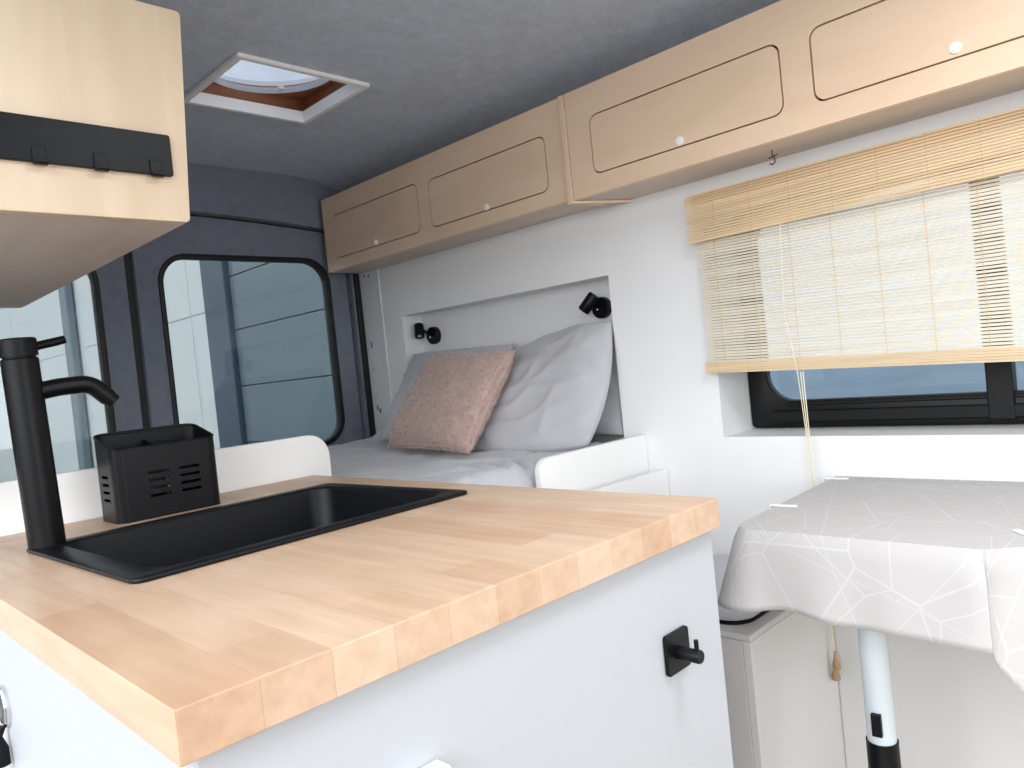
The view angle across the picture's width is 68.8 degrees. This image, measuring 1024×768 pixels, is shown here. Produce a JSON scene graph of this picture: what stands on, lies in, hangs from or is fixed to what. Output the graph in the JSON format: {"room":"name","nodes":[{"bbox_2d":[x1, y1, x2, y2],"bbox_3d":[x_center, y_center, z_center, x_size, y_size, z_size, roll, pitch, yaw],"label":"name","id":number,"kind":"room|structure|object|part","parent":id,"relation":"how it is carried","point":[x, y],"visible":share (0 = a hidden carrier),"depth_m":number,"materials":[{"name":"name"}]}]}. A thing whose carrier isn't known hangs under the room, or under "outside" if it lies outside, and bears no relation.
{"room":"vehicle interior","nodes":[
{"label":"vehicle interior","id":0,"kind":"room"},
{"bbox_2d":[187,163,369,438],"bbox_3d":[-1.100,0.225,2.208,0.050,1.835,1.960,-5,2,45],"label":"wall","id":1,"kind":"structure","parent":0,"point":[214,191],"depth_m":2.52,"materials":[{"name":"grey fabric"}]},
{"bbox_2d":[87,256,142,432],"bbox_3d":[-1.344,0.290,1.958,0.040,1.546,0.743,-5,2,45],"label":"door","id":2,"kind":"structure","parent":1,"relation":"in","point":[110,302],"depth_m":2.17,"materials":[{"name":"grey fabric"}]},
{"bbox_2d":[123,215,323,427],"bbox_3d":[-1.094,0.252,2.241,0.032,1.618,1.581,-5,2,45],"label":"trim","id":3,"kind":"structure","parent":1,"relation":"attached to","point":[127,259],"depth_m":2.23,"materials":[{"name":"black rubber"}]},
{"bbox_2d":[130,216,362,446],"bbox_3d":[-0.811,0.223,2.500,0.040,1.546,0.734,-5,2,45],"label":"door","id":4,"kind":"structure","parent":1,"relation":"in","point":[199,238],"depth_m":2.42,"materials":[{"name":"grey fabric"}]},
{"bbox_2d":[353,273,375,437],"bbox_3d":[-0.498,0.323,2.761,0.012,1.470,0.022,-5,2,45],"label":"trim","id":5,"kind":"structure","parent":1,"relation":"attached to","point":[356,279],"depth_m":2.75,"materials":[{"name":"black rubber"}]},
{"bbox_2d":[135,0,779,190],"bbox_3d":[0.298,-0.768,0.611,4.550,0.072,1.820,-5,2,45],"label":"ceiling","id":6,"kind":"structure","parent":0,"point":[440,74],"depth_m":1.74,"materials":[{"name":"grey fabric"}]},
{"bbox_2d":[184,52,369,123],"bbox_3d":[-0.587,-0.788,1.845,0.460,0.150,0.500,-5,2,45],"label":"ceiling vent","id":7,"kind":"object","parent":6,"relation":"in","point":[245,83],"visible":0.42,"depth_m":1.96,"materials":[{"name":"white plastic"}]},
{"bbox_2d":[594,336,623,435],"bbox_3d":[0.154,0.014,2.158,0.074,0.270,0.422,-7,2,-43],"label":"panel","id":8,"kind":"object","parent":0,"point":[611,422],"visible":0.12,"depth_m":2.02,"materials":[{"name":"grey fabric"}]},
{"bbox_2d":[378,89,1023,767],"bbox_3d":[1.117,0.051,1.284,4.430,1.770,0.175,-5,2,45],"label":"wall","id":9,"kind":"structure","parent":0,"point":[522,286],"depth_m":1.86,"materials":[{"name":"white paint"}]},
{"bbox_2d":[359,269,391,432],"bbox_3d":[-0.452,0.259,2.727,0.117,1.450,0.004,-5,2,45],"label":"trim","id":10,"kind":"structure","parent":9,"relation":"attached to","point":[369,286],"depth_m":2.71,"materials":[{"name":"white paint"}]},
{"bbox_2d":[414,323,440,343],"bbox_3d":[-0.293,-0.177,2.603,0.093,0.079,0.053,-6,1,1],"label":"reading lamp","id":11,"kind":"object","parent":9,"relation":"attached to","point":[433,334],"visible":1,"depth_m":2.59,"materials":[{"name":"black metal"}]},
{"bbox_2d":[321,98,599,272],"bbox_3d":[-0.217,-0.555,2.291,1.112,0.254,0.149,-5,2,45],"label":"upper cabinet","id":12,"kind":"object","parent":9,"relation":"attached to","point":[509,175],"visible":0.99,"depth_m":2.15,"materials":[{"name":"brown wood"}]},
{"bbox_3d":[-0.443,-0.521,2.430,0.461,0.143,0.015,-5,2,45],"label":"door","id":13,"kind":"part","parent":12,"relation":"part of","materials":[{"name":"brown wood"}]},
{"bbox_3d":[-0.197,-0.436,2.301,1.112,0.012,0.129,-5,2,45],"label":"panel","id":14,"kind":"part","parent":12,"relation":"part of","materials":[{"name":"brown wood"}]},
{"bbox_3d":[-0.072,-0.486,2.056,0.019,0.019,0.005,-5,2,45],"label":"push knob","id":15,"kind":"part","parent":12,"relation":"part of","materials":[{"name":"white plastic"}]},
{"bbox_3d":[-0.073,-0.547,2.063,0.463,0.136,0.015,-5,2,45],"label":"door","id":16,"kind":"part","parent":12,"relation":"part of","materials":[{"name":"brown wood"}]},
{"bbox_2d":[579,292,611,318],"bbox_3d":[0.226,-0.217,2.068,0.072,0.076,0.072,-5,2,45],"label":"reading lamp","id":17,"kind":"object","parent":9,"relation":"attached to","point":[600,307],"visible":0.98,"depth_m":2.06,"materials":[{"name":"black metal"}]},
{"bbox_2d":[558,0,1023,206],"bbox_3d":[0.629,-0.617,1.448,1.276,0.265,0.154,-5,2,45],"label":"upper cabinet","id":18,"kind":"object","parent":9,"relation":"attached to","point":[784,77],"visible":1,"depth_m":1.46,"materials":[{"name":"brown wood"}]},
{"bbox_3d":[0.208,-0.584,1.867,0.085,0.265,0.152,-5,2,45],"label":"divider panel","id":19,"kind":"part","parent":18,"relation":"part of","materials":[{"name":"brown wood"}]},
{"bbox_3d":[0.361,-0.526,1.618,0.019,0.019,0.005,-5,2,45],"label":"push knob","id":20,"kind":"part","parent":18,"relation":"part of","materials":[{"name":"white plastic"}]},
{"bbox_3d":[0.361,-0.583,1.625,0.466,0.134,0.015,-5,2,45],"label":"door","id":21,"kind":"part","parent":18,"relation":"part of","materials":[{"name":"brown wood"}]},
{"bbox_2d":[768,150,777,164],"bbox_3d":[0.538,-0.468,1.544,0.006,0.031,0.021,-7,2,-36],"label":"hook","id":22,"kind":"object","parent":18,"relation":"attached to","point":[771,150],"visible":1,"depth_m":1.54,"materials":[{"name":"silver metal"}]},
{"bbox_3d":[0.655,-0.500,1.451,1.258,0.012,0.134,-5,2,45],"label":"panel","id":23,"kind":"part","parent":18,"relation":"part of","materials":[{"name":"brown wood"}]},
{"bbox_3d":[0.738,-0.613,1.250,0.468,0.134,0.015,-5,2,45],"label":"door","id":24,"kind":"part","parent":18,"relation":"part of","materials":[{"name":"brown wood"}]},
{"bbox_3d":[0.737,-0.560,1.244,0.019,0.019,0.005,-5,2,45],"label":"push knob","id":25,"kind":"part","parent":18,"relation":"part of","materials":[{"name":"white plastic"}]},
{"bbox_2d":[733,151,1023,427],"bbox_3d":[1.022,-0.203,1.435,1.246,0.559,0.044,-5,2,45],"label":"window","id":26,"kind":"structure","parent":9,"relation":"in","point":[1002,402],"depth_m":1.61,"materials":[{"name":"black plastic"}]},
{"bbox_2d":[684,106,1023,680],"bbox_3d":[0.891,0.070,1.334,1.217,1.088,0.034,-5,2,45],"label":"bamboo blind","id":27,"kind":"object","parent":26,"relation":"attached to","point":[713,205],"visible":0.97,"depth_m":1.48,"materials":[{"name":"brown wood"}]},
{"bbox_3d":[0.628,0.128,1.593,0.042,0.943,0.017,-5,2,34],"label":"cord","id":28,"kind":"part","parent":27,"relation":"part of","materials":[{"name":"beige fabric"}]},
{"bbox_3d":[0.841,-0.461,1.323,1.198,0.022,0.012,-5,2,45],"label":"head rail","id":29,"kind":"part","parent":27,"relation":"part of","materials":[{"name":"brown wood"}]},
{"bbox_3d":[0.869,-0.257,1.336,1.200,0.426,0.002,-5,2,45],"label":"slat panel","id":30,"kind":"part","parent":27,"relation":"part of","materials":[{"name":"brown wood"}]},
{"bbox_3d":[0.887,-0.053,1.340,1.204,0.064,0.008,-5,2,45],"label":"rail","id":31,"kind":"part","parent":27,"relation":"part of","materials":[{"name":"brown wood"}]},
{"bbox_3d":[1.054,0.037,1.413,1.180,0.048,0.010,-5,2,45],"label":"rail","id":32,"kind":"part","parent":26,"relation":"part of","materials":[{"name":"black plastic"}]},
{"bbox_2d":[857,628,900,767],"bbox_3d":[0.776,0.739,1.242,0.544,1.073,0.475,-5,2,45],"label":"side table","id":33,"kind":"object","parent":9,"relation":"attached to","point":[882,742],"visible":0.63,"depth_m":1.19,"materials":[{"name":"white metal"}]},
{"bbox_2d":[717,476,1023,694],"bbox_3d":[0.718,0.350,1.221,0.595,0.294,0.518,-5,2,45],"label":"tablecloth","id":34,"kind":"object","parent":33,"relation":"on","point":[939,561],"visible":0.98,"depth_m":1.11,"materials":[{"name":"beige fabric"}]},
{"bbox_2d":[770,504,797,508],"bbox_3d":[0.494,0.234,1.357,0.049,0.031,0.009,-5,2,42],"label":"clip","id":35,"kind":"object","parent":34,"relation":"attached to","point":[771,505],"visible":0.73,"depth_m":1.36,"materials":[{"name":"white plastic"}]},
{"bbox_3d":[0.494,0.220,1.355,0.046,0.003,0.009,-5,2,42],"label":"arm","id":36,"kind":"part","parent":35,"relation":"part of","materials":[{"name":"white plastic"}]},
{"bbox_2d":[823,477,848,481],"bbox_3d":[0.676,0.211,1.559,0.049,0.031,0.009,-5,2,42],"label":"clip","id":37,"kind":"object","parent":34,"relation":"attached to","point":[824,478],"visible":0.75,"depth_m":1.56,"materials":[{"name":"white plastic"}]},
{"bbox_3d":[0.676,0.197,1.558,0.046,0.003,0.009,-5,2,42],"label":"arm","id":38,"kind":"part","parent":37,"relation":"part of","materials":[{"name":"white plastic"}]},
{"bbox_2d":[1012,529,1023,534],"bbox_3d":[0.706,0.220,1.012,0.009,0.031,0.083,-6,1,5],"label":"clip","id":39,"kind":"object","parent":34,"relation":"attached to","point":[1019,531],"visible":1,"depth_m":1.04,"materials":[{"name":"white plastic"}]},
{"bbox_3d":[0.578,0.541,1.185,0.015,0.036,0.008,-5,2,38],"label":"lever","id":40,"kind":"part","parent":33,"relation":"part of","materials":[{"name":"black plastic"}]},
{"bbox_2d":[834,626,1023,767],"bbox_3d":[1.621,0.528,0.721,2.578,0.725,0.003,-5,2,45],"label":"panel","id":41,"kind":"object","parent":9,"relation":"attached to","point":[954,707],"depth_m":1.49,"materials":[{"name":"white laminate"}]},
{"bbox_3d":[0.533,1.035,0.703,4.550,0.040,1.960,-5,2,45],"label":"floor","id":42,"kind":"structure","parent":0,"visible":0},
{"bbox_2d":[0,434,648,536],"bbox_3d":[-0.640,0.620,1.733,1.176,0.966,1.738,-5,2,45],"label":"bed","id":43,"kind":"object","parent":42,"relation":"on","point":[239,467],"visible":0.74,"depth_m":1.65,"materials":[{"name":"white laminate"}]},
{"bbox_3d":[-0.676,0.361,1.738,1.065,0.136,1.630,-5,2,45],"label":"mattress","id":44,"kind":"object","parent":43,"relation":"on","visible":0},
{"bbox_2d":[328,427,600,487],"bbox_3d":[-0.688,0.264,1.742,1.161,0.139,1.718,-5,2,45],"label":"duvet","id":45,"kind":"object","parent":44,"relation":"on","point":[369,457],"visible":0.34,"depth_m":1.89,"materials":[{"name":"grey fabric"}]},
{"bbox_2d":[381,344,513,440],"bbox_3d":[-0.219,0.032,2.399,0.530,0.287,0.209,-5,2,45],"label":"pillow","id":46,"kind":"object","parent":45,"relation":"on","point":[418,361],"visible":0.15,"depth_m":2.49,"materials":[{"name":"grey fabric"}]},
{"bbox_2d":[386,349,515,453],"bbox_3d":[-0.192,0.044,2.171,0.223,0.287,0.456,-7,2,-38],"label":"cushion","id":47,"kind":"object","parent":45,"relation":"on","point":[451,401],"visible":1,"depth_m":2.05,"materials":[{"name":"pink fabric"}]},
{"bbox_2d":[472,321,611,452],"bbox_3d":[0.063,0.018,2.063,0.471,0.337,0.219,-5,2,45],"label":"pillow","id":48,"kind":"object","parent":45,"relation":"on","point":[553,397],"visible":0.84,"depth_m":1.97,"materials":[{"name":"grey fabric"}]},
{"bbox_2d":[0,531,732,767],"bbox_3d":[-0.286,0.666,1.110,0.998,0.842,0.683,-5,2,45],"label":"base cabinet","id":49,"kind":"object","parent":42,"relation":"on","point":[578,679],"visible":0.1,"depth_m":0.77,"materials":[{"name":"grey laminate"}]},
{"bbox_2d":[0,685,10,767],"bbox_3d":[-0.642,0.428,0.934,0.052,0.098,0.022,-5,2,45],"label":"power socket","id":50,"kind":"object","parent":49,"relation":"attached to","point":[5,712],"visible":1,"depth_m":0.93,"materials":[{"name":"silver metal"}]},
{"bbox_3d":[-0.526,0.686,0.880,0.979,0.822,0.018,-5,2,45],"label":"panel","id":51,"kind":"part","parent":49,"relation":"part of","materials":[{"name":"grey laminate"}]},
{"bbox_2d":[0,475,719,766],"bbox_3d":[-0.335,0.229,1.097,1.025,0.038,0.704,-5,2,45],"label":"countertop","id":52,"kind":"structure","parent":49,"relation":"on","point":[200,662],"depth_m":0.73,"materials":[{"name":"brown wood"}]},
{"bbox_2d":[0,335,119,548],"bbox_3d":[-0.675,0.080,1.144,0.050,0.309,0.153,-5,3,45],"label":"kitchen faucet","id":53,"kind":"object","parent":52,"relation":"on","point":[25,392],"visible":1,"depth_m":1.09,"materials":[{"name":"black metal"}]},
{"bbox_3d":[-0.701,-0.062,1.134,0.015,0.020,0.046,-5,3,45],"label":"lever","id":54,"kind":"part","parent":53,"relation":"part of","materials":[{"name":"black metal"}]},
{"bbox_3d":[-0.673,0.012,1.152,0.027,0.048,0.112,-5,3,45],"label":"spout","id":55,"kind":"part","parent":53,"relation":"part of","materials":[{"name":"black metal"}]},
{"bbox_2d":[93,423,219,523],"bbox_3d":[-0.646,0.157,1.368,0.104,0.154,0.184,-5,2,45],"label":"sink caddy","id":56,"kind":"object","parent":52,"relation":"on","point":[134,467],"visible":1,"depth_m":1.33,"materials":[{"name":"black plastic"}]},
{"bbox_2d":[26,483,466,583],"bbox_3d":[-0.387,0.289,1.167,0.412,0.162,0.530,-5,2,42],"label":"sink","id":57,"kind":"object","parent":52,"relation":"in","point":[147,551],"visible":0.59,"depth_m":1.26,"materials":[{"name":"black metal"}]},
{"bbox_2d":[64,487,439,566],"bbox_3d":[-0.383,0.289,1.173,0.370,0.160,0.475,-5,2,42],"label":"basin","id":58,"kind":"object","parent":57,"relation":"in","point":[183,539],"depth_m":1.30,"materials":[{"name":"black stone"}]},
{"bbox_2d":[421,759,450,767],"bbox_3d":[-0.071,0.360,0.623,0.024,0.070,0.052,-5,2,45],"label":"switch box","id":59,"kind":"object","parent":49,"relation":"attached to","point":[436,763],"visible":1,"depth_m":0.64,"materials":[{"name":"white plastic"}]},
{"bbox_2d":[663,625,704,676],"bbox_3d":[0.212,0.325,0.903,0.036,0.049,0.049,-5,2,45],"label":"towel hook","id":60,"kind":"object","parent":49,"relation":"attached to","point":[678,654],"visible":1,"depth_m":0.90,"materials":[{"name":"black metal"}]},
{"bbox_3d":[0.202,0.326,0.914,0.006,0.049,0.049,-5,2,45],"label":"plate","id":61,"kind":"part","parent":60,"relation":"part of","materials":[{"name":"black metal"}]},
{"bbox_2d":[590,469,669,494],"bbox_3d":[0.288,0.619,1.764,0.016,0.778,0.397,-5,2,45],"label":"board","id":62,"kind":"object","parent":42,"relation":"on","point":[654,482],"visible":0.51,"depth_m":1.82,"materials":[{"name":"white"}]},
{"bbox_2d":[720,610,845,767],"bbox_3d":[0.484,0.721,1.605,0.296,0.542,0.366,-5,2,45],"label":"bench","id":63,"kind":"object","parent":42,"relation":"on","point":[783,699],"visible":0.33,"depth_m":1.45,"materials":[{"name":"white laminate"}]},
{"bbox_3d":[0.357,0.744,1.488,0.278,0.528,0.016,-5,2,45],"label":"panel","id":64,"kind":"part","parent":63,"relation":"part of","materials":[{"name":"grey wood"}]},
{"bbox_2d":[713,554,769,624],"bbox_3d":[0.464,0.431,1.604,0.241,0.038,0.334,-5,2,45],"label":"seat cushion","id":65,"kind":"object","parent":63,"relation":"on","point":[727,617],"visible":0.24,"depth_m":1.44,"materials":[{"name":"grey fabric"}]},
{"bbox_3d":[0.466,0.448,1.605,0.239,0.005,0.332,-5,2,45],"label":"board","id":66,"kind":"part","parent":65,"relation":"part of","materials":[{"name":"black metal"}]},
{"bbox_3d":[0.457,0.458,1.599,0.296,0.012,0.366,-5,2,45],"label":"lid","id":67,"kind":"part","parent":63,"relation":"part of","materials":[{"name":"grey wood"}]},
{"bbox_3d":[-0.219,0.186,0.013,4.550,1.835,0.020,-5,2,45],"label":"wall","id":68,"kind":"structure","parent":0,"visible":0},
{"bbox_2d":[0,0,189,307],"bbox_3d":[-0.955,-0.309,1.114,0.915,0.286,0.594,-5,2,45],"label":"upper cabinet","id":69,"kind":"object","parent":68,"relation":"attached to","point":[109,63],"depth_m":0.94,"materials":[{"name":"brown wood"}]},
{"bbox_3d":[-0.570,-0.283,0.859,0.014,0.058,0.354,-5,2,45],"label":"hook rail","id":70,"kind":"part","parent":69,"relation":"part of","materials":[{"name":"black metal"}]},
{"bbox_3d":[-0.953,-0.173,1.116,0.868,0.012,0.575,-5,2,45],"label":"panel","id":71,"kind":"part","parent":69,"relation":"part of","materials":[{"name":"brown wood"}]},
{"label":"outside","id":72,"kind":"structure","parent":0,"visible":0},
{"bbox_3d":[-6.909,2.254,7.076,100.000,0.100,80.000,-5,2,45],"label":"ground","id":73,"kind":"structure","parent":72,"visible":0},
{"bbox_2d":[0,260,219,481],"bbox_3d":[-8.789,-0.391,13.383,16.760,5.250,0.600,-5,2,45],"label":"building","id":74,"kind":"structure","parent":73,"relation":"on","point":[74,419],"depth_m":10.26,"materials":[{"name":"white metal"}]},
{"bbox_3d":[-9.959,-0.841,14.216,3.980,1.355,0.030,-5,2,45],"label":"cladding panel","id":75,"kind":"part","parent":74,"relation":"part of","materials":[{"name":"white metal"}]},
{"bbox_3d":[-9.764,1.056,14.261,3.980,2.430,0.030,-5,2,45],"label":"cladding panel","id":76,"kind":"part","parent":74,"relation":"part of","materials":[{"name":"grey metal"}]},
{"bbox_3d":[-7.508,-1.036,11.782,2.900,1.355,0.030,-5,2,45],"label":"cladding panel","id":77,"kind":"part","parent":74,"relation":"part of","materials":[{"name":"white metal"}]},
{"bbox_3d":[-7.313,0.861,11.826,2.900,2.430,0.030,-5,2,45],"label":"cladding panel","id":78,"kind":"part","parent":74,"relation":"part of","materials":[{"name":"grey metal"}]},
{"bbox_3d":[-5.213,-1.218,9.502,1.780,1.355,0.030,-5,2,45],"label":"cladding panel","id":79,"kind":"part","parent":74,"relation":"part of","materials":[{"name":"white metal"}]},
{"bbox_3d":[-5.018,0.679,9.547,1.780,2.430,0.030,-5,2,45],"label":"cladding panel","id":80,"kind":"part","parent":74,"relation":"part of","materials":[{"name":"white metal"}]},
{"bbox_3d":[-3.959,-1.318,8.257,1.720,1.355,0.030,-5,2,45],"label":"cladding panel","id":81,"kind":"part","parent":74,"relation":"part of","materials":[{"name":"white metal"}]},
{"bbox_3d":[-3.764,0.579,8.301,1.720,2.430,0.030,-5,2,45],"label":"cladding panel","id":82,"kind":"part","parent":74,"relation":"part of","materials":[{"name":"white metal"}]},
{"bbox_3d":[-3.194,-1.379,7.497,0.400,1.355,0.030,-5,2,45],"label":"cladding panel","id":83,"kind":"part","parent":74,"relation":"part of","materials":[{"name":"white metal"}]},
{"bbox_3d":[-2.999,0.518,7.541,0.400,2.430,0.030,-5,2,45],"label":"cladding panel","id":84,"kind":"part","parent":74,"relation":"part of","materials":[{"name":"white metal"}]},
{"bbox_2d":[199,261,252,447],"bbox_3d":[-2.688,-0.371,7.244,0.480,4.250,0.300,-5,2,45],"label":"post","id":85,"kind":"object","parent":73,"relation":"on","point":[215,280],"visible":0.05,"depth_m":7.08,"materials":[{"name":"blue"}]},
{"bbox_2d":[228,261,335,443],"bbox_3d":[-1.225,-0.285,5.732,3.670,3.850,0.080,-5,2,45],"label":"facade","id":86,"kind":"structure","parent":85,"relation":"attached to","point":[279,309],"depth_m":6.41,"materials":[{"name":"blue"}]},
{"bbox_2d":[770,349,1023,398],"bbox_3d":[3.458,0.508,1.309,9.000,1.520,0.200,-5,2,45],"label":"window glass","id":87,"kind":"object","parent":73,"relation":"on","point":[963,377],"depth_m":3.02,"materials":[{"name":"clear glass"}]}
]}

